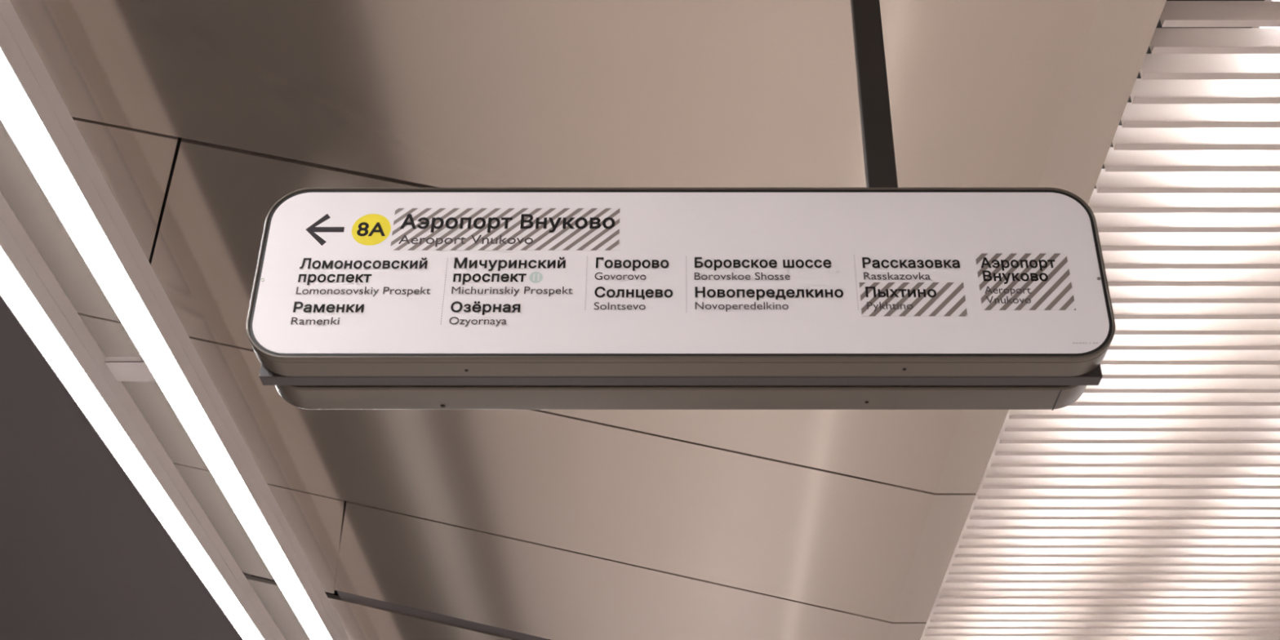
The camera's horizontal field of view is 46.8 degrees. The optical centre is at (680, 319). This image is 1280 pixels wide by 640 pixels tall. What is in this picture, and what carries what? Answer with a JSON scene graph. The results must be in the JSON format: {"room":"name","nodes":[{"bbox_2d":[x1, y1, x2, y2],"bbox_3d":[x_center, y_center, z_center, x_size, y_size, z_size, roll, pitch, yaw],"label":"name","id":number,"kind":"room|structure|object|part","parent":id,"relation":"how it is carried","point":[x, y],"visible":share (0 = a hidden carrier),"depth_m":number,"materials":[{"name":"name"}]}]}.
{"room":"subway station","nodes":[
{"label":"subway station","id":0,"kind":"room"},
{"bbox_2d":[0,0,1166,639],"bbox_3d":[-0.928,2.279,10.574,4.783,1.116,49.153,0,-33,0],"label":"ceiling","id":1,"kind":"structure","parent":0,"point":[548,524],"depth_m":6.42,"materials":[{"name":"brown paint"}]},
{"bbox_2d":[0,296,251,639],"bbox_3d":[-5.450,1.721,10.760,4.300,0.600,50.000,0,-33,0],"label":"trim","id":2,"kind":"structure","parent":1,"relation":"attached to","point":[83,556],"depth_m":9.88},
{"bbox_2d":[0,191,285,639],"bbox_3d":[-2.897,2.010,10.575,0.478,0.480,48.006,0,-33,0],"label":"linear light","id":3,"kind":"object","parent":1,"relation":"hanging from","point":[28,287],"depth_m":7.82,"materials":[{"name":"white paint"}]},
{"bbox_3d":[-2.817,0.259,7.720,0.317,0.030,0.200,0,-33,0],"label":"light bracket","id":4,"kind":"part","parent":3,"relation":"part of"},
{"bbox_2d":[0,0,350,639],"bbox_3d":[-2.572,2.058,10.544,0.165,0.365,48.006,0,-33,0],"label":"linear light","id":5,"kind":"object","parent":1,"relation":"hanging from","point":[34,115],"visible":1,"depth_m":6.91,"materials":[{"name":"white paint"}]},
{"bbox_2d":[148,137,346,595],"bbox_3d":[-1.044,2.043,10.555,4.953,1.173,50.000,0,-33,0],"label":"trim","id":6,"kind":"structure","parent":1,"relation":"attached to","point":[179,140],"depth_m":7.11,"materials":[{"name":"black metal"}]},
{"bbox_2d":[336,590,550,639],"bbox_3d":[-0.518,2.370,10.537,3.963,0.899,0.196,0,-33,0],"label":"trim","id":7,"kind":"structure","parent":1,"relation":"attached to","point":[345,596],"depth_m":10.69,"materials":[{"name":"grey metal"}]},
{"bbox_2d":[850,0,897,187],"bbox_3d":[0.497,-0.785,3.939,0.175,1.247,0.140,0,-33,0],"label":"support pole","id":8,"kind":"object","parent":1,"relation":"attached to","point":[880,167],"visible":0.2,"depth_m":3.79,"materials":[{"name":"black metal"}]},
{"bbox_2d":[245,187,1115,410],"bbox_3d":[0.000,-0.050,3.492,1.952,0.479,0.243,0,-33,0],"label":"hanging sign","id":9,"kind":"object","parent":8,"relation":"hanging from","point":[362,298],"visible":1,"depth_m":3.38,"materials":[{"name":"white"}]},
{"bbox_3d":[0.000,-0.059,3.478,1.906,0.471,0.040,0,-32,0],"label":"mounting plate","id":10,"kind":"part","parent":9,"relation":"part of","materials":[{"name":"grey paint"}]},
{"bbox_2d":[937,586,1279,599],"bbox_3d":[2.866,1.548,8.500,2.768,0.111,0.042,0,-33,0],"label":"louvre slat","id":11,"kind":"object","parent":1,"relation":"attached to","point":[942,594],"visible":0.52,"depth_m":8.49,"materials":[{"name":"beige paint"}]},
{"bbox_2d":[941,577,1279,591],"bbox_3d":[2.866,1.486,8.402,2.768,0.111,0.042,0,-33,0],"label":"louvre slat","id":12,"kind":"object","parent":1,"relation":"attached to","point":[945,586],"visible":0.52,"depth_m":8.39,"materials":[{"name":"beige paint"}]},
{"bbox_2d":[944,568,1279,582],"bbox_3d":[2.866,1.420,8.298,2.768,0.111,0.042,0,-33,0],"label":"louvre slat","id":13,"kind":"object","parent":1,"relation":"attached to","point":[948,578],"visible":0.52,"depth_m":8.29,"materials":[{"name":"beige paint"}]},
{"bbox_2d":[947,560,1279,574],"bbox_3d":[2.866,1.357,8.198,2.768,0.111,0.041,0,-32,0],"label":"louvre slat","id":14,"kind":"object","parent":1,"relation":"attached to","point":[952,570],"visible":0.57,"depth_m":8.19,"materials":[{"name":"beige paint"}]},
{"bbox_2d":[951,552,1279,566],"bbox_3d":[2.866,1.294,8.099,2.768,0.111,0.042,0,-33,0],"label":"louvre slat","id":15,"kind":"object","parent":1,"relation":"attached to","point":[1266,562],"visible":0.52,"depth_m":8.09,"materials":[{"name":"beige paint"}]},
{"bbox_2d":[954,542,1279,557],"bbox_3d":[2.866,1.230,8.000,2.768,0.111,0.042,0,-33,0],"label":"louvre slat","id":16,"kind":"object","parent":1,"relation":"attached to","point":[959,552],"visible":0.57,"depth_m":7.99,"materials":[{"name":"beige paint"}]},
{"bbox_2d":[958,533,1279,547],"bbox_3d":[2.866,1.163,7.895,2.768,0.111,0.042,0,-33,0],"label":"louvre slat","id":17,"kind":"object","parent":1,"relation":"attached to","point":[962,543],"visible":0.57,"depth_m":7.89,"materials":[{"name":"beige paint"}]},
{"bbox_2d":[961,523,1279,538],"bbox_3d":[2.866,1.100,7.795,2.768,0.111,0.042,0,-33,0],"label":"louvre slat","id":18,"kind":"object","parent":1,"relation":"attached to","point":[966,533],"visible":0.62,"depth_m":7.79,"materials":[{"name":"beige paint"}]},
{"bbox_2d":[1093,213,1279,232],"bbox_3d":[2.866,-0.376,5.479,2.768,0.111,0.042,0,-32,0],"label":"louvre slat","id":19,"kind":"object","parent":1,"relation":"attached to","point":[1106,222],"visible":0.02,"depth_m":5.48,"materials":[{"name":"beige paint"}]},
{"bbox_2d":[1098,232,1279,250],"bbox_3d":[2.866,-0.313,5.578,2.768,0.111,0.041,0,-33,0],"label":"louvre slat","id":20,"kind":"object","parent":1,"relation":"attached to","point":[1108,241],"visible":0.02,"depth_m":5.58,"materials":[{"name":"beige paint"}]},
{"bbox_2d":[1100,350,1279,364],"bbox_3d":[2.866,0.137,6.283,2.768,0.111,0.042,0,-32,0],"label":"louvre slat","id":21,"kind":"object","parent":1,"relation":"attached to","point":[1112,357],"visible":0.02,"depth_m":6.28,"materials":[{"name":"beige paint"}]},
{"bbox_2d":[1102,250,1279,268],"bbox_3d":[2.866,-0.249,5.678,2.768,0.111,0.042,0,-33,0],"label":"louvre slat","id":22,"kind":"object","parent":1,"relation":"attached to","point":[1112,259],"visible":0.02,"depth_m":5.68,"materials":[{"name":"beige paint"}]},
{"bbox_2d":[1105,268,1279,286],"bbox_3d":[2.866,-0.185,5.778,2.768,0.111,0.042,0,-32,0],"label":"louvre slat","id":23,"kind":"object","parent":1,"relation":"attached to","point":[1115,277],"visible":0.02,"depth_m":5.78,"materials":[{"name":"beige paint"}]},
{"bbox_2d":[1107,334,1279,350],"bbox_3d":[2.866,0.072,6.182,2.768,0.111,0.042,0,-32,0],"label":"louvre slat","id":24,"kind":"object","parent":1,"relation":"attached to","point":[1119,342],"visible":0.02,"depth_m":6.18,"materials":[{"name":"beige paint"}]},
{"bbox_2d":[1108,285,1279,302],"bbox_3d":[2.866,-0.120,5.880,2.768,0.111,0.042,0,-32,0],"label":"louvre slat","id":25,"kind":"object","parent":1,"relation":"attached to","point":[1118,294],"visible":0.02,"depth_m":5.88,"materials":[{"name":"beige paint"}]},
{"bbox_2d":[1111,302,1279,319],"bbox_3d":[2.866,-0.056,5.981,2.768,0.111,0.041,0,-33,0],"label":"louvre slat","id":26,"kind":"object","parent":1,"relation":"attached to","point":[1121,310],"visible":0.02,"depth_m":5.98,"materials":[{"name":"beige paint"}]},
{"bbox_2d":[1114,319,1279,334],"bbox_3d":[2.866,0.008,6.083,2.768,0.111,0.041,0,-33,0],"label":"louvre slat","id":27,"kind":"object","parent":1,"relation":"attached to","point":[1122,326],"visible":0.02,"depth_m":6.08,"materials":[{"name":"beige paint"}]},
{"bbox_2d":[1093,0,1264,188],"bbox_3d":[2.837,2.378,10.342,3.027,0.900,50.000,0,-33,0],"label":"trim","id":28,"kind":"structure","parent":0,"point":[1159,25],"depth_m":5.61,"materials":[{"name":"black"}]},
{"bbox_2d":[1252,0,1279,27],"bbox_3d":[2.000,-0.755,5.330,0.100,0.109,1.480,0,-33,0],"label":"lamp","id":29,"kind":"object","parent":28,"relation":"attached to","point":[1264,0],"visible":0.02,"depth_m":4.93,"materials":[{"name":"white"}]},
{"bbox_3d":[2.410,0.427,7.020,0.340,0.184,6.500,0,-33,0],"label":"beam","id":30,"kind":"structure","parent":28,"relation":"attached to","visible":0},
{"bbox_2d":[920,631,1279,639],"bbox_3d":[2.866,1.934,9.105,2.768,0.111,0.042,0,-33,0],"label":"louvre slat","id":31,"kind":"object","parent":30,"relation":"attached to","point":[923,637],"visible":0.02,"depth_m":9.10,"materials":[{"name":"beige paint"}]},
{"bbox_2d":[924,624,1279,635],"bbox_3d":[2.866,1.871,9.006,2.768,0.111,0.042,0,-32,0],"label":"louvre slat","id":32,"kind":"object","parent":30,"relation":"attached to","point":[927,632],"visible":0.52,"depth_m":9.00,"materials":[{"name":"beige paint"}]},
{"bbox_2d":[926,615,1279,629],"bbox_3d":[2.866,1.807,8.906,2.768,0.111,0.042,0,-33,0],"label":"louvre slat","id":33,"kind":"object","parent":30,"relation":"attached to","point":[940,625],"visible":0.52,"depth_m":8.89,"materials":[{"name":"beige paint"}]},
{"bbox_2d":[929,609,1279,622],"bbox_3d":[2.866,1.743,8.803,2.768,0.111,0.041,0,-32,0],"label":"louvre slat","id":34,"kind":"object","parent":30,"relation":"attached to","point":[1189,617],"visible":0.52,"depth_m":8.79,"materials":[{"name":"beige paint"}]},
{"bbox_2d":[932,600,1279,614],"bbox_3d":[2.866,1.677,8.701,2.768,0.111,0.042,0,-32,0],"label":"louvre slat","id":35,"kind":"object","parent":30,"relation":"attached to","point":[936,610],"visible":0.52,"depth_m":8.69,"materials":[{"name":"beige paint"}]},
{"bbox_2d":[935,593,1279,606],"bbox_3d":[2.866,1.613,8.601,2.768,0.111,0.042,0,-33,0],"label":"louvre slat","id":36,"kind":"object","parent":30,"relation":"attached to","point":[1165,602],"visible":0.52,"depth_m":8.59,"materials":[{"name":"beige paint"}]},
{"bbox_2d":[964,514,1279,528],"bbox_3d":[2.866,1.035,7.694,2.768,0.111,0.042,0,-33,0],"label":"louvre slat","id":37,"kind":"object","parent":30,"relation":"attached to","point":[1217,523],"visible":0.62,"depth_m":7.68,"materials":[{"name":"beige paint"}]},
{"bbox_2d":[968,503,1279,519],"bbox_3d":[2.866,0.971,7.593,2.768,0.111,0.042,0,-33,0],"label":"louvre slat","id":38,"kind":"object","parent":30,"relation":"attached to","point":[974,514],"visible":0.57,"depth_m":7.59,"materials":[{"name":"beige paint"}]},
{"bbox_2d":[973,493,1279,510],"bbox_3d":[2.866,0.909,7.495,2.768,0.111,0.042,0,-33,0],"label":"louvre slat","id":39,"kind":"object","parent":30,"relation":"attached to","point":[1147,504],"visible":0.62,"depth_m":7.49,"materials":[{"name":"beige paint"}]},
{"bbox_2d":[977,482,1279,499],"bbox_3d":[2.866,0.842,7.391,2.768,0.111,0.042,0,-33,0],"label":"louvre slat","id":40,"kind":"object","parent":30,"relation":"attached to","point":[982,494],"visible":0.57,"depth_m":7.38,"materials":[{"name":"beige paint"}]},
{"bbox_2d":[981,471,1279,488],"bbox_3d":[2.866,0.779,7.292,2.768,0.111,0.041,0,-33,0],"label":"louvre slat","id":41,"kind":"object","parent":30,"relation":"attached to","point":[986,482],"visible":0.62,"depth_m":7.28,"materials":[{"name":"beige paint"}]},
{"bbox_2d":[985,461,1279,477],"bbox_3d":[2.866,0.714,7.190,2.768,0.111,0.042,0,-33,0],"label":"louvre slat","id":42,"kind":"object","parent":30,"relation":"attached to","point":[990,472],"visible":0.62,"depth_m":7.18,"materials":[{"name":"beige paint"}]},
{"bbox_2d":[989,448,1279,466],"bbox_3d":[2.866,0.651,7.090,2.768,0.111,0.041,0,-32,0],"label":"louvre slat","id":43,"kind":"object","parent":30,"relation":"attached to","point":[995,460],"visible":0.5,"depth_m":7.08,"materials":[{"name":"beige paint"}]},
{"bbox_2d":[994,437,1279,455],"bbox_3d":[2.866,0.587,6.990,2.768,0.111,0.042,0,-32,0],"label":"louvre slat","id":44,"kind":"object","parent":30,"relation":"attached to","point":[1000,449],"visible":0.55,"depth_m":6.98,"materials":[{"name":"beige paint"}]},
{"bbox_2d":[998,425,1279,443],"bbox_3d":[2.866,0.521,6.887,2.768,0.111,0.042,0,-32,0],"label":"louvre slat","id":45,"kind":"object","parent":30,"relation":"attached to","point":[1004,437],"visible":0.55,"depth_m":6.88,"materials":[{"name":"beige paint"}]},
{"bbox_2d":[1003,412,1279,431],"bbox_3d":[2.866,0.459,6.790,2.768,0.111,0.042,0,-32,0],"label":"louvre slat","id":46,"kind":"object","parent":30,"relation":"attached to","point":[1009,424],"visible":0.55,"depth_m":6.79,"materials":[{"name":"beige paint"}]},
{"bbox_2d":[1008,405,1279,418],"bbox_3d":[2.866,0.393,6.685,2.768,0.111,0.042,0,-33,0],"label":"louvre slat","id":47,"kind":"object","parent":30,"relation":"attached to","point":[1068,411],"visible":0.55,"depth_m":6.68,"materials":[{"name":"beige paint"}]},
{"bbox_2d":[1068,392,1279,405],"bbox_3d":[2.866,0.329,6.586,2.768,0.111,0.042,0,-33,0],"label":"louvre slat","id":48,"kind":"object","parent":30,"relation":"attached to","point":[1086,398],"visible":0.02,"depth_m":6.58,"materials":[{"name":"beige paint"}]},
{"bbox_2d":[1083,378,1279,392],"bbox_3d":[2.866,0.267,6.487,2.768,0.111,0.042,0,-33,0],"label":"louvre slat","id":49,"kind":"object","parent":30,"relation":"attached to","point":[1105,385],"visible":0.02,"depth_m":6.48,"materials":[{"name":"beige paint"}]},
{"bbox_2d":[1088,188,1279,213],"bbox_3d":[2.866,-0.442,5.376,2.768,0.111,0.041,0,-32,0],"label":"louvre slat","id":50,"kind":"object","parent":30,"relation":"attached to","point":[1099,202],"visible":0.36,"depth_m":5.38,"materials":[{"name":"beige paint"}]},
{"bbox_2d":[1095,168,1279,193],"bbox_3d":[2.866,-0.504,5.278,2.768,0.111,0.042,0,-33,0],"label":"louvre slat","id":51,"kind":"object","parent":30,"relation":"attached to","point":[1268,182],"visible":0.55,"depth_m":5.28,"materials":[{"name":"beige paint"}]},
{"bbox_2d":[1100,364,1279,378],"bbox_3d":[2.866,0.200,6.383,2.768,0.111,0.042,0,-32,0],"label":"louvre slat","id":52,"kind":"object","parent":30,"relation":"attached to","point":[1108,371],"visible":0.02,"depth_m":6.38,"materials":[{"name":"beige paint"}]},
{"bbox_2d":[1103,146,1279,171],"bbox_3d":[2.866,-0.570,5.174,2.768,0.111,0.042,0,-33,0],"label":"louvre slat","id":53,"kind":"object","parent":30,"relation":"attached to","point":[1115,160],"visible":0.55,"depth_m":5.18,"materials":[{"name":"beige paint"}]},
{"bbox_2d":[1111,125,1279,150],"bbox_3d":[2.866,-0.633,5.076,2.768,0.111,0.041,0,-33,0],"label":"louvre slat","id":54,"kind":"object","parent":30,"relation":"attached to","point":[1125,138],"visible":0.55,"depth_m":5.08,"materials":[{"name":"beige paint"}]},
{"bbox_2d":[1120,102,1279,128],"bbox_3d":[2.866,-0.697,4.975,2.768,0.111,0.042,0,-32,0],"label":"louvre slat","id":55,"kind":"object","parent":30,"relation":"attached to","point":[1135,115],"visible":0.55,"depth_m":4.98,"materials":[{"name":"beige paint"}]},
{"bbox_2d":[1129,78,1279,103],"bbox_3d":[2.866,-0.763,4.873,2.768,0.111,0.041,0,-33,0],"label":"louvre slat","id":56,"kind":"object","parent":30,"relation":"attached to","point":[1144,91],"visible":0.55,"depth_m":4.88,"materials":[{"name":"beige paint"}]},
{"bbox_2d":[1139,53,1279,79],"bbox_3d":[2.866,-0.826,4.773,2.768,0.111,0.042,0,-32,0],"label":"louvre slat","id":57,"kind":"object","parent":30,"relation":"attached to","point":[1154,66],"visible":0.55,"depth_m":4.78,"materials":[{"name":"beige paint"}]},
{"bbox_2d":[1149,27,1279,53],"bbox_3d":[2.866,-0.891,4.670,2.768,0.111,0.042,0,-33,0],"label":"louvre slat","id":58,"kind":"object","parent":30,"relation":"attached to","point":[1164,40],"visible":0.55,"depth_m":4.67,"materials":[{"name":"beige paint"}]},
{"bbox_2d":[1160,0,1279,26],"bbox_3d":[2.866,-0.955,4.570,2.768,0.111,0.042,0,-32,0],"label":"louvre slat","id":59,"kind":"object","parent":30,"relation":"attached to","point":[1175,13],"visible":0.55,"depth_m":4.57,"materials":[{"name":"beige paint"}]}
]}

